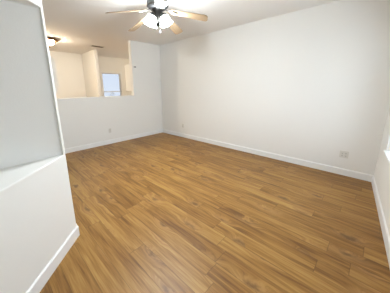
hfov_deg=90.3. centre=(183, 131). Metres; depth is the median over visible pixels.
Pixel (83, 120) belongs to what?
wall
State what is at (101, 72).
trim
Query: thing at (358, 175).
baseboard
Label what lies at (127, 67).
upper cabinet
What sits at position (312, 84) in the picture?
wall
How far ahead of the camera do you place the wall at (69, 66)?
7.12 m
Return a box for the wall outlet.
[339,150,348,158]
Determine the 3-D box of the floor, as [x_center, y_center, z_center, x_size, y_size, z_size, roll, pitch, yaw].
[-1.148,0.595,4.242,9.020,0.120,7.630,12,18,43]
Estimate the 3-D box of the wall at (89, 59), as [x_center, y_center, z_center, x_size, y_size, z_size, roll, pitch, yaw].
[-3.297,-1.459,7.076,1.180,2.684,0.110,12,18,43]
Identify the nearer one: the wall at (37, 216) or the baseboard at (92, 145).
the wall at (37, 216)
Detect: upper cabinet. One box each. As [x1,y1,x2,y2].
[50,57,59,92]
[125,64,130,90]
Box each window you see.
[102,73,120,95]
[383,150,389,163]
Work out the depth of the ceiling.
3.61 m
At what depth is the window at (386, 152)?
2.29 m
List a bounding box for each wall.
[0,0,75,292]
[49,51,131,97]
[57,40,162,148]
[81,50,101,96]
[160,0,389,174]
[374,105,389,235]
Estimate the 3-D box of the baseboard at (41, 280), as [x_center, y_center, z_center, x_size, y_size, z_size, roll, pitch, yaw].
[-1.050,1.300,0.604,0.014,0.110,2.758,-1,13,0]
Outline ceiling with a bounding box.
[42,0,337,58]
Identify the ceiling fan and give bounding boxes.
[105,0,207,33]
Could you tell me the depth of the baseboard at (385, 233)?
2.01 m
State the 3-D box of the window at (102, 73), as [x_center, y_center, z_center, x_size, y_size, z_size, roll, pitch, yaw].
[-3.011,-1.934,8.170,0.140,0.980,0.790,12,18,43]
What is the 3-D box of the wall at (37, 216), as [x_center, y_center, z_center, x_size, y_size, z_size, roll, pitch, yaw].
[-1.131,0.055,0.280,2.238,2.684,2.079,12,18,43]
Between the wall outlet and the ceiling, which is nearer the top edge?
the ceiling
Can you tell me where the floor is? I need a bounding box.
[40,132,389,292]
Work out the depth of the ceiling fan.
2.54 m
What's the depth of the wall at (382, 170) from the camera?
2.41 m
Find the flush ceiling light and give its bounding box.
[47,37,57,47]
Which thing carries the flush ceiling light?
attached to the ceiling
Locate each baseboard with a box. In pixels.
[26,225,78,292]
[65,129,162,153]
[163,129,372,181]
[371,175,389,267]
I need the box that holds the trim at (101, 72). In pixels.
[100,71,123,96]

